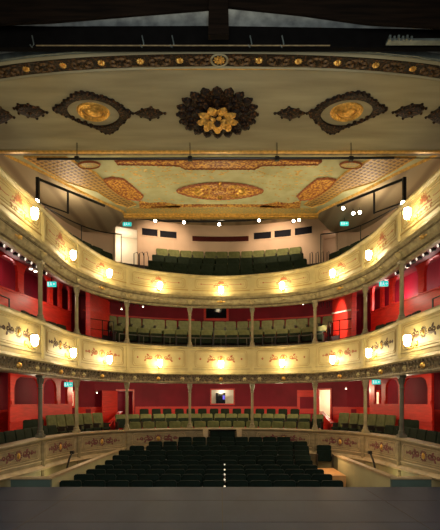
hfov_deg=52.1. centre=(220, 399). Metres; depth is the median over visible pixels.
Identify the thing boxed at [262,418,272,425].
cushion
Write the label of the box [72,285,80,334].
column
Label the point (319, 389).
trim
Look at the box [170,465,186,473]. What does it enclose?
chair
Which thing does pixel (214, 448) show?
chair
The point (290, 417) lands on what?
chair
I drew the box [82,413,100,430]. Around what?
chair
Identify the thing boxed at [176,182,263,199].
ceiling medallion
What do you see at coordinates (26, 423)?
chair
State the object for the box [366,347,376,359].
wall sconce
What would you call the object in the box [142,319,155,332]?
chair
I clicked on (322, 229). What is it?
trim
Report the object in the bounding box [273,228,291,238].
air vent
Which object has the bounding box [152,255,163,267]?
chair
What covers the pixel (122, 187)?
cartouche
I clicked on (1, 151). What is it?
trim
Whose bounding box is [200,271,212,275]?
chair
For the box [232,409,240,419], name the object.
chair
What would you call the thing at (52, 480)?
wall
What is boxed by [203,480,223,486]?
chair
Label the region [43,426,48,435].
chair
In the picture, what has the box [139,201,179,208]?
scroll
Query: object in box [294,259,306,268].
chair
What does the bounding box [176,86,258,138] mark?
rosette
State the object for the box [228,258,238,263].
chair
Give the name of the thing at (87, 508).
floor
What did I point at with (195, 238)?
air vent
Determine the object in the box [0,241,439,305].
ceiling
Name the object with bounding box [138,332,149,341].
cushion
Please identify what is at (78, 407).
trim
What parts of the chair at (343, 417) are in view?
backrest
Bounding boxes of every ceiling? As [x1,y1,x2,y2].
[0,52,439,149]
[0,155,439,231]
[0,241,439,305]
[157,219,300,225]
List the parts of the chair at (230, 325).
backrest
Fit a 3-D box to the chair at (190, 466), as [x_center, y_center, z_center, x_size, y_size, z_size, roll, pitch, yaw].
[-0.605,2.082,11.286,0.504,0.860,0.432,0,0,-1]
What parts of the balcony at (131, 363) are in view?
panel frame, parapet panel, panel frame, parapet panel, panel frame, parapet panel, panel frame, parapet panel, rail, moulding, moulding, parapet panel, panel frame, parapet panel, panel frame, parapet panel, panel frame, parapet panel, panel frame, parapet panel, panel frame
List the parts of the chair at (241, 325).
backrest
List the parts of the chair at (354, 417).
armrest, backrest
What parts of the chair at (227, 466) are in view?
backrest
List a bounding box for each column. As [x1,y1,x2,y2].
[35,375,45,437]
[36,261,45,321]
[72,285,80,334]
[72,380,80,432]
[124,300,129,342]
[124,382,129,429]
[187,306,192,346]
[187,383,192,427]
[249,306,254,346]
[249,383,254,427]
[312,300,317,342]
[312,382,317,429]
[361,285,369,334]
[361,380,369,432]
[396,261,405,321]
[396,375,406,437]
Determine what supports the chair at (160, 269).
on the floor at (141, 266)
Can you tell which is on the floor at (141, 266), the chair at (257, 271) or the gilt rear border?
the chair at (257, 271)
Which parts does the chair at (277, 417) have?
backrest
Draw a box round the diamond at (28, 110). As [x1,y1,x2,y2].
[12,103,48,119]
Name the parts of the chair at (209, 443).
backrest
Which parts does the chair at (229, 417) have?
backrest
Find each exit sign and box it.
[47,277,55,286]
[64,380,72,386]
[123,222,131,225]
[340,218,348,225]
[372,379,380,383]
[379,280,387,285]
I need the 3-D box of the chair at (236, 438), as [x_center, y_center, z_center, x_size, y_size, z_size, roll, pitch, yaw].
[0.690,1.682,15.126,0.504,0.860,0.432,0,0,1]
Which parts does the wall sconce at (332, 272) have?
lamp shade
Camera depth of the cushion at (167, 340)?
17.19 m
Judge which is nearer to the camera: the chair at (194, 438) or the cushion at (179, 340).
the chair at (194, 438)
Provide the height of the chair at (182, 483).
0.860 m
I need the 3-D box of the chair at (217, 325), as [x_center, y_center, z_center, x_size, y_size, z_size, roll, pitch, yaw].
[-0.052,-2.800,18.451,0.499,0.900,0.478,0,0,0]
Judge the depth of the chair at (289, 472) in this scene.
10.79 m
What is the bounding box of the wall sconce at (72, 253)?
[65,249,75,261]
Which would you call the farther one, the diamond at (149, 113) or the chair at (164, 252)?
the chair at (164, 252)
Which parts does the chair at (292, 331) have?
backrest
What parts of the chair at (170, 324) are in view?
backrest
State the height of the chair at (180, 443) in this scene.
0.860 m
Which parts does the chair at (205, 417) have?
backrest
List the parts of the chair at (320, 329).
backrest, armrest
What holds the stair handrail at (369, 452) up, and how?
on the floor
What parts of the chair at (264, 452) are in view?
backrest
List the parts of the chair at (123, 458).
backrest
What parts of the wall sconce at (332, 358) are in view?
lamp shade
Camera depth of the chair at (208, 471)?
10.79 m
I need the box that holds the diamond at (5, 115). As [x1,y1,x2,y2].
[0,106,15,123]
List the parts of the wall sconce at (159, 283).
lamp shade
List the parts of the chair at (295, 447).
backrest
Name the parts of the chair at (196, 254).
backrest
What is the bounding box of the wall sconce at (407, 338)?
[403,333,417,348]
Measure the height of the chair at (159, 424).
0.860 m
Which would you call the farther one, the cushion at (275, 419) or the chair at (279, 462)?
the cushion at (275, 419)
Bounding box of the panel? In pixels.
[303,156,415,207]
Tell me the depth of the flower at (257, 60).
7.93 m
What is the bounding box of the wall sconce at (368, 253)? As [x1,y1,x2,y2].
[366,249,376,261]
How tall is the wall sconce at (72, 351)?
0.360 m
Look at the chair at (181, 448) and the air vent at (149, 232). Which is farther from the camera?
the air vent at (149, 232)
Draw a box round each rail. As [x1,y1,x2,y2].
[0,294,9,307]
[90,318,113,340]
[119,333,322,346]
[134,252,148,306]
[311,251,329,306]
[328,318,351,340]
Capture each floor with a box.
[0,487,439,529]
[84,334,357,346]
[120,262,321,270]
[318,468,345,486]
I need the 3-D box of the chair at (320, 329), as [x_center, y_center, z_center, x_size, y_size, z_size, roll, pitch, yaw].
[3.591,-2.280,16.427,0.499,0.900,0.438,0,0,38]
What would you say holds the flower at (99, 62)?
on the frieze
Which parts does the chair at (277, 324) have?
backrest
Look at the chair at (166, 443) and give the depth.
14.62 m
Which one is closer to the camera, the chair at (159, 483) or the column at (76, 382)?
the chair at (159, 483)
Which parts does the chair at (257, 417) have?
backrest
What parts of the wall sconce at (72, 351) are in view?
lamp shade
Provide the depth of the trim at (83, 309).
19.23 m
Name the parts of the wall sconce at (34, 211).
lamp shade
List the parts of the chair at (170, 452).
backrest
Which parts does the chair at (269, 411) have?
backrest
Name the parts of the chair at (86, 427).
backrest, armrest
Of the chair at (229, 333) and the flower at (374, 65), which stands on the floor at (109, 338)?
the chair at (229, 333)
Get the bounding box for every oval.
[77,161,100,168]
[339,161,362,168]
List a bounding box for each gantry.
[36,177,104,213]
[337,177,405,213]
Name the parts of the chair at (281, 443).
backrest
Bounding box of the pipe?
[30,35,329,46]
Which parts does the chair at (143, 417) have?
backrest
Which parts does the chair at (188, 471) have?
backrest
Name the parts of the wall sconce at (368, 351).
lamp shade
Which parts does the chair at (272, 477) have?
backrest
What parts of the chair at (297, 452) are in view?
backrest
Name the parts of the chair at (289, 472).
backrest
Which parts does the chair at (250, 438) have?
backrest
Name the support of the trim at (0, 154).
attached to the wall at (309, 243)
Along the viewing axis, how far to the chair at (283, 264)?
17.74 m
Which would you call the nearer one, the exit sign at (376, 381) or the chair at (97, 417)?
the exit sign at (376, 381)
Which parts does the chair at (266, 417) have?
backrest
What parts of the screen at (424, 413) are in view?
post, post, dado rail, post, post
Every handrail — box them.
[44,206,121,262]
[66,451,74,467]
[320,206,397,262]
[367,451,375,467]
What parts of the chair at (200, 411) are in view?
backrest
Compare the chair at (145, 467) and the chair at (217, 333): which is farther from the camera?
the chair at (217, 333)
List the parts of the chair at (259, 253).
backrest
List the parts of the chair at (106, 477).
backrest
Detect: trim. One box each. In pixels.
[0,52,439,61]
[0,150,439,153]
[0,154,439,154]
[4,155,124,213]
[72,390,74,407]
[78,407,101,408]
[83,309,194,320]
[113,225,138,264]
[115,389,133,413]
[123,213,318,218]
[125,208,316,213]
[132,66,309,67]
[135,406,296,408]
[149,69,292,69]
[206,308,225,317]
[247,309,358,320]
[317,155,437,213]
[318,388,331,428]
[321,227,337,261]
[332,407,369,409]
[377,390,380,403]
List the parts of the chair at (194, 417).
backrest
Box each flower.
[22,66,29,71]
[59,63,66,68]
[97,60,104,65]
[136,59,143,64]
[176,58,183,63]
[213,56,224,64]
[255,58,262,63]
[294,58,302,64]
[334,60,340,65]
[372,63,379,67]
[409,66,416,71]
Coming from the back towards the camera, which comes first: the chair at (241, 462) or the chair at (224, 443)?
the chair at (224, 443)
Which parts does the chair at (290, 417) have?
backrest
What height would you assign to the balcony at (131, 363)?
1.285 m
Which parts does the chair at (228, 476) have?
backrest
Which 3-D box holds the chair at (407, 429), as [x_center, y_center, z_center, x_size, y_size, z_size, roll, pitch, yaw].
[4.729,1.185,11.925,0.483,0.930,0.494,0,0,-1]
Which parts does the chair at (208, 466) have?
backrest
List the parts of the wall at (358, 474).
wall panel, panel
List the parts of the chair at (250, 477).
backrest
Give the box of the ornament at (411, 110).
[391,103,427,119]
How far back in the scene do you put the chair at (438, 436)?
10.14 m
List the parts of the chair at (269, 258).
backrest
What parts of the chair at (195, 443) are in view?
backrest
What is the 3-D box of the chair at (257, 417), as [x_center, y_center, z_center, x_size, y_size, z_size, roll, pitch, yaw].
[1.337,0.970,17.577,0.484,0.860,0.432,0,0,12]
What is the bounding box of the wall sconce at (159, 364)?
[157,359,161,368]
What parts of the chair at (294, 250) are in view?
backrest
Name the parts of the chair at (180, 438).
backrest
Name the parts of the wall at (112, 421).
panel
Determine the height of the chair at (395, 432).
0.930 m
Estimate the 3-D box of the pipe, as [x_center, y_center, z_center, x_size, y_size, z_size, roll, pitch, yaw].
[-0.677,-5.892,7.400,4.938,0.202,0.022,0,0,0]
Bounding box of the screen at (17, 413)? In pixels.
[8,373,72,430]
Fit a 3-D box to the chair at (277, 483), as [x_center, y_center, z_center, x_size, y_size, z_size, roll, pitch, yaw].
[1.347,2.134,9.366,0.504,0.860,0.432,0,0,2]
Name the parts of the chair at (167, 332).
backrest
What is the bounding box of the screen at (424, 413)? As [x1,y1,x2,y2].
[369,373,433,430]
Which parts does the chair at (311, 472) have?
backrest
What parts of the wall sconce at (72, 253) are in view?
lamp shade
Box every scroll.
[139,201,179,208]
[260,201,300,207]
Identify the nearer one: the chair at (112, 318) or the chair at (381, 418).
the chair at (381, 418)
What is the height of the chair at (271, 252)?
0.900 m
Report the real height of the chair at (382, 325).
0.950 m
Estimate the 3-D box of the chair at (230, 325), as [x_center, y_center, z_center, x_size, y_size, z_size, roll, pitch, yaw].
[0.389,-2.800,18.442,0.499,0.900,0.478,0,0,3]
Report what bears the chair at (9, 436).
on the floor
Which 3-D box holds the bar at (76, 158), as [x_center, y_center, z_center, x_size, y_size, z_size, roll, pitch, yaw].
[0.525,-5.793,10.500,9.637,0.415,0.080,0,0,0]
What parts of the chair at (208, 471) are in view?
backrest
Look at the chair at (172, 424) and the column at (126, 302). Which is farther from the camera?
the chair at (172, 424)
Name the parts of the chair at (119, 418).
armrest, backrest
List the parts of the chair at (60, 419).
backrest, armrest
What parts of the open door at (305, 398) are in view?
door panel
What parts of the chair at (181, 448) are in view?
backrest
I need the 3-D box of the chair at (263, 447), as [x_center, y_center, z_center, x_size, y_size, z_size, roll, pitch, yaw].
[1.476,1.856,13.846,0.504,0.860,0.432,0,0,3]
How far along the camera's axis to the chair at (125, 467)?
11.42 m
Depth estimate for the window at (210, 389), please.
19.75 m
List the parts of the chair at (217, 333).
backrest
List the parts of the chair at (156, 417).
backrest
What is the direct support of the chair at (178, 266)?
on the floor at (141, 266)
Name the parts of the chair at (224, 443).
backrest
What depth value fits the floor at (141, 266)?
18.54 m
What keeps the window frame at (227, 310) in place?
in the wall at (7, 270)
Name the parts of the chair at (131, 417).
backrest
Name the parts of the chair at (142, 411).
backrest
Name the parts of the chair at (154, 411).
backrest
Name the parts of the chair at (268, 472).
backrest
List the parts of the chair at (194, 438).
backrest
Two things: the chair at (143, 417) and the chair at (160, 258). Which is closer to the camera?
the chair at (143, 417)
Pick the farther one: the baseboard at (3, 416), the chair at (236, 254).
the chair at (236, 254)
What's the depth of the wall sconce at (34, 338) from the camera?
9.73 m
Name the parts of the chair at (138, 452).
backrest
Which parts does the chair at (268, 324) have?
backrest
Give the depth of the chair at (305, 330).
16.75 m
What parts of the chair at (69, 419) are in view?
backrest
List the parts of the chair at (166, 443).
backrest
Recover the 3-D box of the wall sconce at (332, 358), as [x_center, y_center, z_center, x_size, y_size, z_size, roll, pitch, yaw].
[3.500,-1.230,13.907,0.300,0.360,0.160,0,0,-26]
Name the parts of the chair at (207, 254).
backrest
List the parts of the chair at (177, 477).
backrest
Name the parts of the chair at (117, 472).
backrest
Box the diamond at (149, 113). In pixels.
[132,106,166,120]
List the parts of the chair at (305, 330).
backrest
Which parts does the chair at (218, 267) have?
backrest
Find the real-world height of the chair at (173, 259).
0.900 m
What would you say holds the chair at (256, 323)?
on the floor at (109, 338)
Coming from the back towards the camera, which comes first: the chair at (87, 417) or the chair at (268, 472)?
the chair at (87, 417)
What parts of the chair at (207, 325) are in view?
backrest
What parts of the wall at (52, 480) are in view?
panel, wall panel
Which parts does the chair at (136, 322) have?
backrest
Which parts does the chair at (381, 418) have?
armrest, backrest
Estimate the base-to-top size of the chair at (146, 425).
0.860 m
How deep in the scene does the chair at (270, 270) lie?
17.14 m
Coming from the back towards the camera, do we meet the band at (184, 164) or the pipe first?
the band at (184, 164)
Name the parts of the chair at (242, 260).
backrest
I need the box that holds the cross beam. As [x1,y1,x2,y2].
[0,26,439,51]
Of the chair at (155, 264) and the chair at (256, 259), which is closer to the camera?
the chair at (155, 264)
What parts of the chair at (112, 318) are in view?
backrest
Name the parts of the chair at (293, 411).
backrest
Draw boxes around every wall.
[0,9,439,53]
[0,251,71,330]
[0,257,439,339]
[0,372,439,420]
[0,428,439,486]
[10,448,125,486]
[33,197,408,265]
[86,292,109,338]
[108,411,122,429]
[319,411,333,429]
[332,292,355,338]
[337,456,431,486]
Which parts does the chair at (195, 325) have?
backrest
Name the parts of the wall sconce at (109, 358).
lamp shade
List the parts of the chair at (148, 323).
backrest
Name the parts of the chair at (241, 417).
backrest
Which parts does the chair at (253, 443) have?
backrest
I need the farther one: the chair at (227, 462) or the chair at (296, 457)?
the chair at (296, 457)
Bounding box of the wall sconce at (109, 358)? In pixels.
[103,354,111,365]
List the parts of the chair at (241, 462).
backrest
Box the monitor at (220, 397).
[216,393,224,402]
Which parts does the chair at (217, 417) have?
backrest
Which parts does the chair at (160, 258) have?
backrest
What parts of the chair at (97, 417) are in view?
backrest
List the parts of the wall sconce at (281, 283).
lamp shade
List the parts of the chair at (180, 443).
backrest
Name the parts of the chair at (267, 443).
backrest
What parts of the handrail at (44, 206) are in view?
handrail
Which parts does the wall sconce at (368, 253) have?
lamp shade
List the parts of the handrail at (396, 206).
handrail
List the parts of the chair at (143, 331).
backrest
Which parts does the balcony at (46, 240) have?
panel frame, parapet panel, panel frame, parapet panel, panel frame, parapet panel, panel frame, parapet panel, cove moulding, moulding, parapet panel, panel frame, parapet panel, panel frame, parapet panel, panel frame, parapet panel, panel frame, parapet panel, panel frame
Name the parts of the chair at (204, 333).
backrest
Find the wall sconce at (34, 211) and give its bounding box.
[24,206,38,222]
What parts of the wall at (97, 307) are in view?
post, dado rail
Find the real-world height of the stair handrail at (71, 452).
1.237 m
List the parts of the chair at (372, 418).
backrest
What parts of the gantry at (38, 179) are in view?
post, drop post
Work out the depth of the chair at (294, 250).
19.10 m
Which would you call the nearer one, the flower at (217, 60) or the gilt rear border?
the flower at (217, 60)
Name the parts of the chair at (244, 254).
backrest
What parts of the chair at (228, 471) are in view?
backrest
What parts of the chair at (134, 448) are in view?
backrest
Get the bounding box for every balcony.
[0,166,439,308]
[0,304,439,383]
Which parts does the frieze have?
frieze moulding, frieze moulding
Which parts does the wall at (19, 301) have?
post, dado rail, post, post, post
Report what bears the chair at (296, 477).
on the floor
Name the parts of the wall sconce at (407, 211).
lamp shade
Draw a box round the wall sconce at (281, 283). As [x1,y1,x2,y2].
[280,282,284,291]
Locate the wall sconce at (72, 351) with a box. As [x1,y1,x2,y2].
[65,347,75,359]
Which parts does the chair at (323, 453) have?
backrest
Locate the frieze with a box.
[0,52,439,80]
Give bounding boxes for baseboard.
[0,412,7,431]
[78,409,101,419]
[135,408,296,428]
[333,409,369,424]
[434,412,439,431]
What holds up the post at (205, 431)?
on the floor
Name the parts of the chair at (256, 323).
backrest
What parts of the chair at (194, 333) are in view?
backrest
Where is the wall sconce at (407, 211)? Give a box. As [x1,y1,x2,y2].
[403,206,417,222]
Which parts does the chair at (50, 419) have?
backrest, armrest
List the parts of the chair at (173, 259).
backrest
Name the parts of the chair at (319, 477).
backrest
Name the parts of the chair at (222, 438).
backrest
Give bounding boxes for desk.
[209,430,235,444]
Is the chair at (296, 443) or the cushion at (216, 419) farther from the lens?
the cushion at (216, 419)
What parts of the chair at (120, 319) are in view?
backrest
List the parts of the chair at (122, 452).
backrest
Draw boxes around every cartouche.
[52,90,131,134]
[104,177,143,200]
[296,177,336,200]
[308,90,387,134]
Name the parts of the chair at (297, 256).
backrest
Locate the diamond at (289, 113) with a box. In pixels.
[273,106,307,120]
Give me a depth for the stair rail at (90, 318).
14.79 m
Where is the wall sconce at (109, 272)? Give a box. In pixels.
[103,268,111,279]
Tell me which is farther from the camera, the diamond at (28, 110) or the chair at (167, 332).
the chair at (167, 332)
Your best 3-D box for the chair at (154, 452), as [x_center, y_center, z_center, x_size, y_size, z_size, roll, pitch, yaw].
[-1.854,1.925,13.206,0.504,0.860,0.432,0,0,-3]
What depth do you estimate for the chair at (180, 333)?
17.33 m
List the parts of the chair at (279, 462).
backrest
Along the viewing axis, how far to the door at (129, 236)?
19.89 m
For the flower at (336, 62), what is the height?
0.048 m
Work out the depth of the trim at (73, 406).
17.07 m
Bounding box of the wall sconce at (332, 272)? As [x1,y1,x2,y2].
[330,268,338,279]
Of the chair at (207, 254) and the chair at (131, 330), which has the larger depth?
the chair at (207, 254)
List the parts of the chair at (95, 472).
backrest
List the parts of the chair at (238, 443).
backrest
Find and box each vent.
[141,227,158,237]
[159,229,176,239]
[191,235,249,242]
[253,230,271,240]
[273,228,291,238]
[294,225,312,236]
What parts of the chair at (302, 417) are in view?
backrest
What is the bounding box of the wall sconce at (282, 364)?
[280,359,284,368]
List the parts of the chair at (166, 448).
backrest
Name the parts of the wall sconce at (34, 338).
lamp shade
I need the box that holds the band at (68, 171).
[24,156,136,207]
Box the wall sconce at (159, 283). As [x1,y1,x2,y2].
[157,282,161,291]
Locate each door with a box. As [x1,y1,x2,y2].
[102,391,117,422]
[115,226,136,264]
[118,391,131,428]
[297,390,317,420]
[320,390,329,417]
[323,229,334,261]
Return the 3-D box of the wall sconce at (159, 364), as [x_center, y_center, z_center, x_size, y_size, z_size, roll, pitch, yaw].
[-2.084,-1.230,15.236,0.160,0.360,0.300,0,0,-23]
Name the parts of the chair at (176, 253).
backrest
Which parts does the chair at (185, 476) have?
backrest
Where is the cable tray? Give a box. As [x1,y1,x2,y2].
[386,35,439,44]
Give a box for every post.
[203,429,207,444]
[208,0,228,39]
[237,429,241,436]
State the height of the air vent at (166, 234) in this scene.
0.362 m
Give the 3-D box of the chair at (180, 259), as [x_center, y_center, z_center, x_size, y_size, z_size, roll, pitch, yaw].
[-1.528,-5.550,18.702,0.500,0.900,0.478,0,0,-12]
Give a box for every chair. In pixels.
[0,432,4,443]
[3,430,15,442]
[13,429,24,440]
[23,420,36,428]
[23,428,32,438]
[31,427,37,436]
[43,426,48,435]
[46,415,67,433]
[47,425,57,434]
[55,414,74,432]
[57,324,65,329]
[59,480,81,486]
[64,414,83,431]
[73,413,92,431]
[74,474,94,486]
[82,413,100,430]
[83,480,104,486]
[86,469,105,479]
[90,245,100,253]
[92,413,110,429]
[95,465,112,473]
[95,474,115,486]
[101,250,112,259]
[105,460,121,468]
[106,469,124,479]
[107,480,128,486]
[108,316,121,335]
[111,325,128,341]
[112,455,128,464]
[114,465,131,473]
[115,414,128,429]
[117,317,132,330]
[117,474,137,486]
[119,450,133,459]
[124,327,140,342]
[128,414,142,421]
[129,422,140,428]
[129,446,143,454]
[130,318,143,331]
[131,480,152,486]
[132,465,149,473]
[135,450,149,459]
[137,327,151,344]
[139,409,148,418]
[139,474,158,486]
[140,414,153,428]
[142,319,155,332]
[143,422,154,428]
[145,267,157,270]
[146,446,160,454]
[148,260,160,268]
[149,441,162,449]
[150,328,163,345]
[151,409,160,420]
[151,450,166,459]
[151,465,168,473]
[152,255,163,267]
[153,320,165,333]
[153,414,164,424]
[155,421,166,427]
[155,480,176,486]
[156,248,169,261]
[158,268,170,271]
[161,474,180,486]
[162,262,173,272]
[162,446,176,458]
[163,409,171,415]
[163,441,177,449]
[164,329,177,345]
[165,256,176,268]
[165,414,176,426]
[165,450,181,459]
[166,320,178,333]
[168,249,179,262]
[169,421,180,427]
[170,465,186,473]
[173,269,185,273]
[175,263,186,270]
[175,329,187,345]
[175,409,183,419]
[177,414,187,421]
[177,437,191,448]
[178,257,189,269]
[178,321,187,334]
[178,441,191,449]
[179,446,193,454]
[179,480,199,486]
[180,250,192,257]
[181,421,192,427]
[182,474,202,486]
[183,450,197,459]
[186,270,198,274]
[186,409,194,413]
[186,469,204,485]
[188,263,199,274]
[188,465,205,473]
[190,257,201,270]
[191,321,202,334]
[191,330,201,343]
[191,414,200,426]
[192,251,204,263]
[192,441,205,449]
[193,437,206,445]
[194,421,205,427]
[198,409,207,427]
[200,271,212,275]
[200,330,212,346]
[201,414,213,425]
[202,321,213,336]
[203,258,214,269]
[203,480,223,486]
[204,251,215,263]
[204,474,223,480]
[206,469,225,485]
[207,421,218,427]
[207,437,219,440]
[207,441,219,449]
[207,465,225,479]
[210,409,217,419]
[212,446,225,451]
[213,271,225,275]
[213,330,225,346]
[214,322,225,330]
[214,414,224,425]
[215,264,226,275]
[216,252,228,262]
[216,258,226,264]
[220,421,230,427]
[220,437,233,445]
[220,460,235,466]
[221,409,228,419]
[221,441,234,449]
[224,321,235,332]
[224,465,242,478]
[224,469,243,485]
[225,330,237,346]
[225,414,237,425]
[226,474,245,486]
[227,251,239,262]
[227,271,239,275]
[227,480,247,486]
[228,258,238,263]
[228,446,242,450]
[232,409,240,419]
[233,421,244,427]
[235,437,247,442]
[235,441,248,449]
[236,321,247,334]
[237,330,249,346]
[238,414,248,426]
[239,460,254,469]
[240,251,252,263]
[240,257,251,268]
[240,264,252,274]
[240,455,255,464]
[242,270,254,274]
[244,409,250,419]
[244,465,261,473]
[245,446,258,451]
[245,469,263,479]
[246,421,257,427]
[246,450,261,464]
[247,321,259,334]
[247,474,266,486]
[249,414,261,426]
[249,437,261,445]
[250,330,262,345]
[250,441,263,449]
[250,480,271,486]
[251,250,264,259]
[253,257,264,267]
[255,270,267,273]
[255,409,263,419]
[258,455,273,459]
[258,460,274,465]
[259,421,270,427]
[260,320,272,333]
[261,446,275,451]
[262,329,275,345]
[262,414,273,425]
[262,450,276,463]
[262,465,279,473]
[263,249,276,257]
[263,437,275,441]
[264,441,277,453]
[265,256,277,269]
[265,469,283,479]
[267,262,279,270]
[267,409,275,420]
[268,268,281,272]
[269,474,288,486]
[271,421,282,427]
[272,320,284,333]
[274,328,288,343]
[274,414,284,426]
[274,480,295,486]
[275,248,288,256]
[275,455,291,464]
[277,437,289,445]
[277,446,293,455]
[277,460,293,468]
[278,254,289,261]
[278,409,286,420]
[278,450,293,459]
[279,441,293,450]
[280,260,292,270]
[281,465,298,473]
[283,267,295,270]
[284,319,296,328]
[284,414,298,428]
[284,422,295,428]
[285,469,303,479]
[286,328,300,344]
[287,247,300,259]
[290,409,299,420]
[290,474,310,486]
[291,253,303,266]
[293,441,306,453]
[293,446,310,455]
[293,450,308,460]
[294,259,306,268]
[294,318,307,332]
[294,455,310,464]
[296,414,310,428]
[296,460,312,465]
[298,327,313,342]
[298,422,309,428]
[298,480,319,486]
[299,465,317,473]
[305,469,323,479]
[306,317,320,326]
[309,414,323,429]
[312,325,326,341]
[312,474,332,486]
[316,445,333,467]
[318,316,332,335]
[322,480,343,486]
[329,250,340,259]
[331,413,349,429]
[340,413,358,430]
[341,245,351,253]
[349,413,368,431]
[358,414,377,431]
[367,414,385,432]
[374,415,395,433]
[375,324,384,329]
[384,425,393,434]
[393,426,398,435]
[404,427,410,436]
[405,420,418,428]
[409,428,417,438]
[417,429,427,440]
[425,430,437,442]
[436,432,439,443]
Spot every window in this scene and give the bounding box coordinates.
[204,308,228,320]
[210,389,234,404]
[212,390,232,403]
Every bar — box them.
[37,156,439,161]
[138,219,271,222]
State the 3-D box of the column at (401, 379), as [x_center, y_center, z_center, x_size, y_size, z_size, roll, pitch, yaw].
[4.270,0.150,10.635,0.186,1.460,0.185,0,0,0]
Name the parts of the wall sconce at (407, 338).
lamp shade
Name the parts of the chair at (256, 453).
backrest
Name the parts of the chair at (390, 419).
armrest, backrest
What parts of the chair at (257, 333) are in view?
backrest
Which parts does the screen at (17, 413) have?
post, post, dado rail, post, post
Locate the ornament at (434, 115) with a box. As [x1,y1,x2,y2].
[424,106,439,123]
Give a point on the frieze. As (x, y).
(111, 61)
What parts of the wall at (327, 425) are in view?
panel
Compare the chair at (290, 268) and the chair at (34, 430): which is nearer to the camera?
the chair at (34, 430)
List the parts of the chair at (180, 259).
backrest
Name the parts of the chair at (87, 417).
backrest, armrest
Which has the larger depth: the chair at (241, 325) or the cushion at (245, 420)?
the chair at (241, 325)
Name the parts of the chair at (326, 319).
backrest, armrest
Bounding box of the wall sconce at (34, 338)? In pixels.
[24,333,38,348]
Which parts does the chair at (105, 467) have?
backrest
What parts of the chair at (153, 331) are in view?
backrest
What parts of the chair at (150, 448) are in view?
backrest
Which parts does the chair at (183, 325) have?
backrest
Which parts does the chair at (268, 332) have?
backrest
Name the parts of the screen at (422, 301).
post, post, post, dado rail, post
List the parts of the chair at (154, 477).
backrest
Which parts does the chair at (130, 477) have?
backrest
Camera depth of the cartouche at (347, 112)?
9.27 m
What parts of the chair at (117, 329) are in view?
backrest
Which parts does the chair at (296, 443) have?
backrest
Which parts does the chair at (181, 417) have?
backrest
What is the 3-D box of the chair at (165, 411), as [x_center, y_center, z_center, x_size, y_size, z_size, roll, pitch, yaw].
[-2.158,0.790,18.299,0.414,0.860,0.472,0,0,-15]
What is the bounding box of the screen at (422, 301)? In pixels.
[370,252,439,330]
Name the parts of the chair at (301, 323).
backrest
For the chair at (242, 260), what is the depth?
18.93 m
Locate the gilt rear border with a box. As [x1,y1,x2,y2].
[162,204,278,206]
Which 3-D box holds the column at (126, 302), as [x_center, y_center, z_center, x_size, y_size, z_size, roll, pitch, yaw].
[-3.102,-2.565,14.844,0.186,1.410,0.185,0,0,0]
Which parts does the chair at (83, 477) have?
backrest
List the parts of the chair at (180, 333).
backrest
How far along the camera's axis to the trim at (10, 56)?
7.86 m
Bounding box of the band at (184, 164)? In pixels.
[114,160,321,169]
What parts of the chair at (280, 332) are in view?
backrest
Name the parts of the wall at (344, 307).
dado rail, post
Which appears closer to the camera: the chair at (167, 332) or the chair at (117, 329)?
the chair at (117, 329)
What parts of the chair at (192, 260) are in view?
backrest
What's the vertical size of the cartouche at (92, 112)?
0.075 m
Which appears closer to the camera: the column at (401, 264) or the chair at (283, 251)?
the column at (401, 264)
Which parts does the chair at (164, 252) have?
backrest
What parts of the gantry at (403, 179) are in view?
drop post, post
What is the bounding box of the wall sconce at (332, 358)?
[330,354,338,365]
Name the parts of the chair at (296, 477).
backrest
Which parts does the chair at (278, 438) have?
backrest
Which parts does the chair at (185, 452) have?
backrest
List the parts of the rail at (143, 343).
rail, handrail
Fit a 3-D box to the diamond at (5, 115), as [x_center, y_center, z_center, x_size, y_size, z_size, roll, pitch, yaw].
[-4.832,-5.955,9.510,0.893,0.090,0.616,0,0,32]
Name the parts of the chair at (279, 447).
backrest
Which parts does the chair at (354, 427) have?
armrest, backrest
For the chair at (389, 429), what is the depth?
12.85 m
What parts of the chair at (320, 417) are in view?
backrest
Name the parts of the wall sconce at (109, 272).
lamp shade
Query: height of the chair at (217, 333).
0.900 m
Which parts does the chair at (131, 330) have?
backrest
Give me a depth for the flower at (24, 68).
8.12 m
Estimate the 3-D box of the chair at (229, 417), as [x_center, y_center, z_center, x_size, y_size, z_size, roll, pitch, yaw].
[0.412,0.970,17.696,0.484,0.860,0.432,0,0,3]
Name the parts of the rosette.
boss stem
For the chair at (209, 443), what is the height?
0.860 m
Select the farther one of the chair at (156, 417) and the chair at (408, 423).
the chair at (156, 417)
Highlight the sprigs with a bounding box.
[104,166,332,201]
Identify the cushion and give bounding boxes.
[114,330,124,339]
[117,419,124,427]
[128,332,136,340]
[129,418,139,421]
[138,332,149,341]
[141,418,151,426]
[151,333,161,342]
[154,418,164,421]
[164,334,174,342]
[166,418,175,426]
[176,334,186,342]
[178,418,187,421]
[191,335,199,343]
[191,418,200,426]
[201,335,211,343]
[202,418,211,425]
[214,335,224,343]
[215,418,224,425]
[226,418,236,425]
[227,335,236,343]
[238,418,247,426]
[239,335,248,343]
[250,418,260,426]
[254,334,261,342]
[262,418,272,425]
[264,334,274,342]
[274,418,284,426]
[276,333,287,342]
[287,418,297,421]
[289,333,299,341]
[299,418,309,421]
[301,332,312,340]
[311,419,321,427]
[317,330,325,339]
[318,450,330,461]
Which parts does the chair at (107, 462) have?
backrest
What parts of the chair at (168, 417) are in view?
backrest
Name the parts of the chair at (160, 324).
backrest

